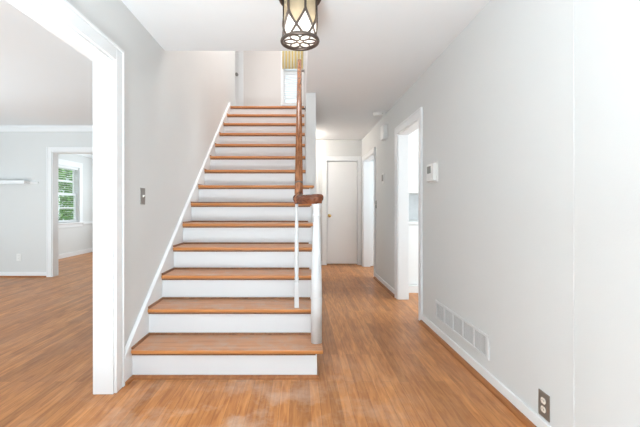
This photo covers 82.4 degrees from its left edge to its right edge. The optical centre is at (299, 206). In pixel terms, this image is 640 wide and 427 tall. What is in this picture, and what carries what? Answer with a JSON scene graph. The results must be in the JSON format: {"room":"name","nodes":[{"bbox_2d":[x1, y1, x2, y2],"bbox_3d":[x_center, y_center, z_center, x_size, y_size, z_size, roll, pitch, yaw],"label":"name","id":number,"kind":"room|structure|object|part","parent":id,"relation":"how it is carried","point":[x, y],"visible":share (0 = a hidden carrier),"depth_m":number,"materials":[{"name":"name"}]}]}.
{"room":"entrance hall","nodes":[
{"label":"entrance hall","id":0,"kind":"room"},
{"bbox_2d":[0,132,92,271],"bbox_3d":[-3.156,-0.085,5.805,3.888,2.370,0.130,0,0,0],"label":"wall","id":1,"kind":"structure","parent":0,"point":[22,154],"depth_m":5.74,"materials":[{"name":"grey paint"}]},
{"bbox_2d":[16,254,20,260],"bbox_3d":[-4.420,0.790,5.735,0.072,0.116,0.010,0,0,0],"label":"wall outlet","id":2,"kind":"object","parent":1,"relation":"attached to","point":[18,256],"visible":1,"depth_m":5.73,"materials":[{"name":"white plastic"}]},
{"bbox_2d":[0,180,38,183],"bbox_3d":[-4.604,-0.384,5.675,0.989,0.052,0.130,0,0,0],"label":"wall shelf","id":3,"kind":"object","parent":1,"relation":"attached to","point":[1,181],"visible":1,"depth_m":5.61,"materials":[{"name":"white paint"}]},
{"bbox_2d":[0,272,45,276],"bbox_3d":[-4.528,1.059,5.723,1.104,0.082,0.034,0,0,0],"label":"baseboard","id":4,"kind":"structure","parent":1,"relation":"attached to","point":[2,274],"depth_m":5.73,"materials":[{"name":"white paint"}]},
{"bbox_3d":[-4.528,1.089,5.716,1.104,0.021,0.020,0,0,0],"label":"shoe molding","id":5,"kind":"part","parent":4,"relation":"part of","materials":[{"name":"white wood"}]},
{"bbox_2d":[0,126,92,131],"bbox_3d":[-3.156,-1.228,5.715,3.888,0.085,0.050,0,0,0],"label":"trim","id":6,"kind":"structure","parent":1,"relation":"attached to","point":[2,128],"depth_m":5.71,"materials":[{"name":"white paint"}]},
{"bbox_2d":[46,147,92,276],"bbox_3d":[-3.100,0.077,5.796,1.750,2.045,0.156,0,0,0],"label":"trim","id":7,"kind":"structure","parent":1,"relation":"attached to","point":[52,153],"depth_m":5.73,"materials":[{"name":"white paint"}]},
{"bbox_2d":[58,154,92,253],"bbox_3d":[-5.160,-0.085,4.050,0.120,2.370,10.700,0,0,0],"label":"wall","id":8,"kind":"structure","parent":0,"point":[70,239],"depth_m":8.60,"materials":[{"name":"grey paint"}]},
{"bbox_2d":[58,159,84,227],"bbox_3d":[-5.135,-0.285,7.985,0.170,1.470,1.150,0,0,0],"label":"window","id":9,"kind":"structure","parent":8,"relation":"in","point":[61,162],"depth_m":8.38,"materials":[{"name":"white paint"}]},
{"bbox_3d":[-5.200,-0.574,7.985,0.030,0.628,0.846,0,0,0],"label":"sash","id":10,"kind":"part","parent":9,"relation":"part of","materials":[{"name":"white paint"}]},
{"bbox_3d":[-5.165,0.020,7.985,0.030,0.640,0.846,0,0,0],"label":"sash","id":11,"kind":"part","parent":9,"relation":"part of","materials":[{"name":"white paint"}]},
{"bbox_2d":[58,165,77,222],"bbox_3d":[-5.125,-0.279,7.985,0.042,1.214,0.830,0,0,0],"label":"window blind","id":12,"kind":"object","parent":9,"relation":"attached to","point":[60,166],"visible":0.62,"depth_m":8.11,"materials":[{"name":"white plastic"}]},
{"bbox_3d":[-5.135,0.355,7.985,0.170,0.030,1.150,0,0,0],"label":"sill","id":13,"kind":"part","parent":9,"relation":"part of","materials":[{"name":"white paint"}]},
{"bbox_2d":[58,248,92,258],"bbox_3d":[-5.093,1.050,7.585,0.014,0.100,3.430,0,0,0],"label":"baseboard","id":14,"kind":"structure","parent":8,"relation":"attached to","point":[74,253],"depth_m":8.23,"materials":[{"name":"white paint"}]},
{"bbox_2d":[75,154,92,158],"bbox_3d":[-5.075,-1.230,7.585,0.050,0.080,3.430,0,0,0],"label":"trim","id":15,"kind":"structure","parent":8,"relation":"attached to","point":[84,155],"depth_m":8.63,"materials":[{"name":"white paint"}]},
{"bbox_2d":[67,0,234,345],"bbox_3d":[-1.156,-1.400,2.810,0.112,5.000,8.220,0,0,0],"label":"wall","id":16,"kind":"structure","parent":0,"point":[176,102],"depth_m":2.82,"materials":[{"name":"grey paint"}]},
{"bbox_2d":[5,0,124,393],"bbox_3d":[-1.146,0.072,1.227,0.140,2.055,2.034,0,0,0],"label":"trim","id":17,"kind":"structure","parent":16,"relation":"attached to","point":[61,18],"depth_m":2.14,"materials":[{"name":"white paint"}]},
{"bbox_2d":[140,188,144,204],"bbox_3d":[-1.091,-0.075,2.545,0.018,0.116,0.072,0,0,0],"label":"light switch","id":18,"kind":"object","parent":16,"relation":"attached to","point":[142,190],"visible":1,"depth_m":2.54,"materials":[{"name":"metal"}]},
{"bbox_2d":[0,0,489,154],"bbox_3d":[-1.955,-1.415,4.100,6.490,0.290,10.800,0,0,0],"label":"ceiling","id":19,"kind":"structure","parent":0,"point":[368,54],"depth_m":2.92,"materials":[{"name":"paint"}]},
{"bbox_2d":[279,0,320,50],"bbox_3d":[0.000,-1.072,1.950,0.232,0.396,0.232,0,0,0],"label":"lantern","id":20,"kind":"object","parent":19,"relation":"hanging from","point":[300,17],"visible":1,"depth_m":1.89,"materials":[{"name":"brown metal"}]},
{"bbox_3d":[0.000,-1.025,1.950,0.170,0.176,0.170,0,0,0],"label":"lamp shade","id":21,"kind":"part","parent":20,"relation":"part of","materials":[{"name":"beige glass"}]},
{"bbox_3d":[0.000,-0.890,1.950,0.170,0.003,0.170,0,0,0],"label":"glass","id":22,"kind":"part","parent":20,"relation":"part of","materials":[{"name":"white glass"}]},
{"bbox_3d":[0.000,-0.954,1.950,0.170,0.121,0.170,0,0,0],"label":"lamp shade","id":23,"kind":"part","parent":20,"relation":"part of","materials":[{"name":"white glass"}]},
{"bbox_2d":[373,112,383,116],"bbox_3d":[1.055,-1.250,4.930,0.144,0.040,0.144,0,0,0],"label":"smoke detector","id":24,"kind":"object","parent":19,"relation":"attached to","point":[377,114],"visible":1,"depth_m":4.89,"materials":[{"name":"white plastic"}]},
{"bbox_2d":[0,252,525,426],"bbox_3d":[-0.600,1.150,4.050,9.200,0.100,10.900,0,0,0],"label":"floor","id":25,"kind":"structure","parent":0,"point":[378,366],"depth_m":2.31,"materials":[{"name":"brown wood"}]},
{"bbox_2d":[125,102,322,384],"bbox_3d":[-0.476,-0.257,4.090,1.248,2.714,3.689,0,0,0],"label":"staircase","id":26,"kind":"structure","parent":25,"relation":"on","point":[218,304],"depth_m":2.87,"materials":[{"name":"white paint"}]},
{"bbox_3d":[-0.478,1.090,3.158,1.200,0.020,1.815,0,0,0],"label":"floor molding","id":27,"kind":"part","parent":26,"relation":"part of","materials":[{"name":"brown wood"}]},
{"bbox_3d":[-0.489,0.923,2.469,1.178,0.054,0.273,0,0,0],"label":"tread molding","id":28,"kind":"part","parent":26,"relation":"part of","materials":[{"name":"brown wood"}]},
{"bbox_3d":[-0.489,0.733,2.724,1.178,0.054,0.273,0,0,0],"label":"tread molding","id":29,"kind":"part","parent":26,"relation":"part of","materials":[{"name":"brown wood"}]},
{"bbox_3d":[-0.489,0.543,2.978,1.178,0.054,0.273,0,0,0],"label":"tread molding","id":30,"kind":"part","parent":26,"relation":"part of","materials":[{"name":"brown wood"}]},
{"bbox_3d":[-0.489,0.353,3.233,1.178,0.054,0.273,0,0,0],"label":"tread molding","id":31,"kind":"part","parent":26,"relation":"part of","materials":[{"name":"brown wood"}]},
{"bbox_3d":[-0.489,0.163,3.489,1.178,0.054,0.273,0,0,0],"label":"tread molding","id":32,"kind":"part","parent":26,"relation":"part of","materials":[{"name":"brown wood"}]},
{"bbox_3d":[-0.489,-0.027,3.744,1.178,0.054,0.273,0,0,0],"label":"tread molding","id":33,"kind":"part","parent":26,"relation":"part of","materials":[{"name":"brown wood"}]},
{"bbox_3d":[-0.489,-0.217,3.998,1.178,0.054,0.273,0,0,0],"label":"tread molding","id":34,"kind":"part","parent":26,"relation":"part of","materials":[{"name":"brown wood"}]},
{"bbox_3d":[-0.507,-0.407,4.253,1.142,0.054,0.273,0,0,0],"label":"tread molding","id":35,"kind":"part","parent":26,"relation":"part of","materials":[{"name":"brown wood"}]},
{"bbox_3d":[-0.507,-0.597,4.508,1.142,0.054,0.273,0,0,0],"label":"tread molding","id":36,"kind":"part","parent":26,"relation":"part of","materials":[{"name":"brown wood"}]},
{"bbox_3d":[-0.507,-0.787,4.763,1.142,0.054,0.273,0,0,0],"label":"tread molding","id":37,"kind":"part","parent":26,"relation":"part of","materials":[{"name":"brown wood"}]},
{"bbox_3d":[-0.507,-0.977,5.019,1.142,0.054,0.273,0,0,0],"label":"tread molding","id":38,"kind":"part","parent":26,"relation":"part of","materials":[{"name":"brown wood"}]},
{"bbox_3d":[-0.507,-1.526,5.659,1.142,0.012,0.012,0,0,0],"label":"tread molding","id":39,"kind":"part","parent":26,"relation":"part of","materials":[{"name":"brown wood"}]},
{"bbox_3d":[-0.507,-1.167,5.274,1.142,0.054,0.273,0,0,0],"label":"tread molding","id":40,"kind":"part","parent":26,"relation":"part of","materials":[{"name":"brown wood"}]},
{"bbox_3d":[-0.507,-1.357,5.529,1.142,0.054,0.273,0,0,0],"label":"tread molding","id":41,"kind":"part","parent":26,"relation":"part of","materials":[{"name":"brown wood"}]},
{"bbox_2d":[293,59,323,343],"bbox_3d":[0.054,-0.689,4.042,0.209,3.198,3.269,0,0,0],"label":"stair railing","id":42,"kind":"object","parent":26,"relation":"on","point":[315,200],"visible":0.98,"depth_m":2.44,"materials":[{"name":"white paint"}]},
{"bbox_3d":[-0.009,-1.175,4.180,0.062,2.226,2.994,0,0,0],"label":"handrail","id":43,"kind":"part","parent":42,"relation":"part of","materials":[{"name":"brown wood"}]},
{"bbox_3d":[0.111,0.757,2.457,0.074,0.304,0.074,0,0,0],"label":"newel post","id":44,"kind":"part","parent":42,"relation":"part of","materials":[{"name":"white paint"}]},
{"bbox_2d":[409,224,417,292],"bbox_3d":[1.823,0.662,5.013,1.055,0.874,0.685,0,0,0],"label":"base cabinet","id":45,"kind":"object","parent":25,"relation":"on","point":[413,228],"visible":0.02,"depth_m":4.73,"materials":[{"name":"white paint"}]},
{"bbox_2d":[409,220,417,223],"bbox_3d":[1.833,0.207,5.032,1.075,0.034,0.645,0,0,0],"label":"countertop","id":46,"kind":"structure","parent":45,"relation":"on","point":[410,221],"depth_m":4.75,"materials":[{"name":"white paint"}]},
{"bbox_2d":[243,51,302,105],"bbox_3d":[-1.311,-2.730,7.160,2.978,2.340,0.120,0,0,0],"label":"wall","id":47,"kind":"structure","parent":0,"point":[261,69],"depth_m":7.10,"materials":[{"name":"paint"}]},
{"bbox_2d":[235,51,237,105],"bbox_3d":[-1.596,-2.585,7.053,0.808,2.030,0.103,0,0,0],"label":"door","id":48,"kind":"structure","parent":47,"relation":"in","point":[236,52],"depth_m":7.07,"materials":[{"name":"white paint"}]},
{"bbox_2d":[238,51,242,105],"bbox_3d":[-1.600,-2.655,7.140,1.000,2.190,0.120,0,0,0],"label":"trim","id":49,"kind":"structure","parent":47,"relation":"attached to","point":[240,53],"depth_m":7.08,"materials":[{"name":"white paint"}]},
{"bbox_2d":[281,51,302,105],"bbox_3d":[-0.158,-2.735,7.145,0.435,1.530,0.150,0,0,0],"label":"window","id":50,"kind":"structure","parent":47,"relation":"in","point":[282,70],"depth_m":7.08,"materials":[{"name":"white paint"}]},
{"bbox_2d":[284,70,296,99],"bbox_3d":[-0.140,-2.769,7.120,0.340,1.352,0.030,0,0,0],"label":"window blind","id":51,"kind":"object","parent":50,"relation":"attached to","point":[286,87],"visible":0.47,"depth_m":7.12,"materials":[{"name":"white plastic"}]},
{"bbox_3d":[-0.140,-2.340,7.165,0.350,0.640,0.030,0,0,0],"label":"sash","id":52,"kind":"part","parent":50,"relation":"part of","materials":[{"name":"white glass"}]},
{"bbox_2d":[282,51,302,68],"bbox_3d":[-0.145,-3.087,7.058,0.400,0.825,0.022,0,0,0],"label":"window valance","id":53,"kind":"object","parent":50,"relation":"attached to","point":[289,58],"visible":0.31,"depth_m":7.06,"materials":[{"name":"yellow fabric"}]},
{"bbox_2d":[303,51,315,243],"bbox_3d":[-0.461,-1.400,5.035,1.278,5.000,4.130,0,0,0],"label":"wall","id":54,"kind":"structure","parent":0,"point":[310,102],"depth_m":4.07,"materials":[{"name":"grey paint"}]},
{"bbox_2d":[316,140,361,264],"bbox_3d":[0.035,-0.085,6.980,2.270,2.370,0.120,0,0,0],"label":"wall","id":55,"kind":"structure","parent":0,"point":[323,147],"depth_m":6.92,"materials":[{"name":"grey paint"}]},
{"bbox_2d":[322,156,360,264],"bbox_3d":[0.789,0.070,6.962,0.738,2.060,0.116,0,0,0],"label":"trim","id":56,"kind":"structure","parent":55,"relation":"attached to","point":[325,159],"depth_m":6.90,"materials":[{"name":"white paint"}]},
{"bbox_2d":[327,162,357,263],"bbox_3d":[0.808,0.107,6.931,0.585,1.942,0.109,0,0,0],"label":"door","id":57,"kind":"structure","parent":55,"relation":"in","point":[341,176],"depth_m":6.95,"materials":[{"name":"white paint"}]},
{"bbox_2d":[362,0,639,426],"bbox_3d":[1.230,-0.085,2.870,0.120,2.370,8.340,0,0,0],"label":"wall","id":58,"kind":"structure","parent":0,"point":[497,102],"depth_m":1.76,"materials":[{"name":"grey paint"}]},
{"bbox_2d":[362,147,375,275],"bbox_3d":[1.221,0.087,6.220,0.146,2.025,1.150,0,0,0],"label":"trim","id":59,"kind":"structure","parent":58,"relation":"attached to","point":[371,154],"depth_m":6.71,"materials":[{"name":"white paint"}]},
{"bbox_2d":[370,162,373,265],"bbox_3d":[1.673,0.124,6.729,0.755,1.928,0.103,0,0,0],"label":"door","id":60,"kind":"structure","parent":58,"relation":"in","point":[371,163],"depth_m":6.75,"materials":[{"name":"white paint"}]},
{"bbox_2d":[381,124,387,140],"bbox_3d":[1.141,-1.010,4.960,0.058,0.200,0.180,0,0,0],"label":"door chime","id":61,"kind":"object","parent":58,"relation":"attached to","point":[384,128],"visible":1,"depth_m":4.88,"materials":[{"name":"white plastic"}]},
{"bbox_2d":[395,107,422,320],"bbox_3d":[1.221,0.072,3.955,0.146,2.055,0.960,0,0,0],"label":"trim","id":62,"kind":"structure","parent":58,"relation":"attached to","point":[414,122],"depth_m":4.34,"materials":[{"name":"white paint"}]},
{"bbox_2d":[427,162,437,182],"bbox_3d":[1.147,-0.300,3.180,0.045,0.170,0.180,0,0,0],"label":"thermostat","id":63,"kind":"object","parent":58,"relation":"attached to","point":[432,169],"visible":1,"depth_m":3.11,"materials":[{"name":"white plastic"}]},
{"bbox_2d":[373,273,551,426],"bbox_3d":[1.152,1.059,2.172,0.036,0.082,6.944,0,0,0],"label":"baseboard","id":64,"kind":"structure","parent":58,"relation":"attached to","point":[522,411],"depth_m":2.27,"materials":[{"name":"white paint"}]},
{"bbox_2d":[435,300,489,360],"bbox_3d":[1.165,0.873,2.695,0.010,0.151,0.894,0,0,0],"label":"air vent","id":65,"kind":"object","parent":58,"relation":"in","point":[477,339],"visible":1,"depth_m":2.58,"materials":[{"name":"metal"}]},
{"bbox_2d":[538,389,549,421],"bbox_3d":[1.165,0.947,1.745,0.010,0.122,0.078,0,0,0],"label":"wall outlet","id":66,"kind":"object","parent":58,"relation":"attached to","point":[543,398],"visible":1,"depth_m":1.74,"materials":[{"name":"grey metal"}]},
{"bbox_2d":[573,0,573,426],"bbox_3d":[1.169,-0.127,1.559,0.003,2.287,0.006,0,0,0],"label":"trim","id":67,"kind":"structure","parent":58,"relation":"attached to","point":[573,0],"depth_m":1.56,"materials":[{"name":"grey paint"}]},
{"bbox_3d":[2.645,-0.085,3.480,2.710,2.370,3.960,0,0,0],"label":"wall","id":68,"kind":"structure","parent":0,"visible":0},
{"bbox_2d":[409,129,417,194],"bbox_3d":[1.823,-0.690,5.043,1.055,1.020,0.625,0,0,0],"label":"upper cabinet","id":69,"kind":"object","parent":68,"relation":"attached to","point":[413,137],"visible":0.02,"depth_m":4.73,"materials":[{"name":"white paint"}]},
{"bbox_2d":[409,195,417,219],"bbox_3d":[1.823,0.005,5.350,1.055,0.368,0.020,0,0,0],"label":"backsplash","id":70,"kind":"structure","parent":68,"relation":"attached to","point":[413,199],"depth_m":5.34,"materials":[{"name":"white tile"}]},
{"label":"outside","id":71,"kind":"structure","parent":0,"visible":0},
{"bbox_3d":[-17.650,1.450,12.500,24.700,0.100,35.000,0,0,0],"label":"ground","id":72,"kind":"structure","parent":71,"visible":0},
{"bbox_2d":[58,170,71,216],"bbox_3d":[-10.399,-0.501,15.588,3.911,5.064,4.626,0,0,0],"label":"bush","id":73,"kind":"object","parent":72,"relation":"on","point":[67,170],"visible":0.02,"depth_m":15.21,"materials":[{"name":"green plant"}]},
{"bbox_2d":[58,168,72,219],"bbox_3d":[-7.897,-0.205,11.582,2.467,3.447,2.964,0,0,0],"label":"bush","id":74,"kind":"object","parent":72,"relation":"on","point":[69,199],"visible":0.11,"depth_m":11.32,"materials":[{"name":"green plant"}]}
]}

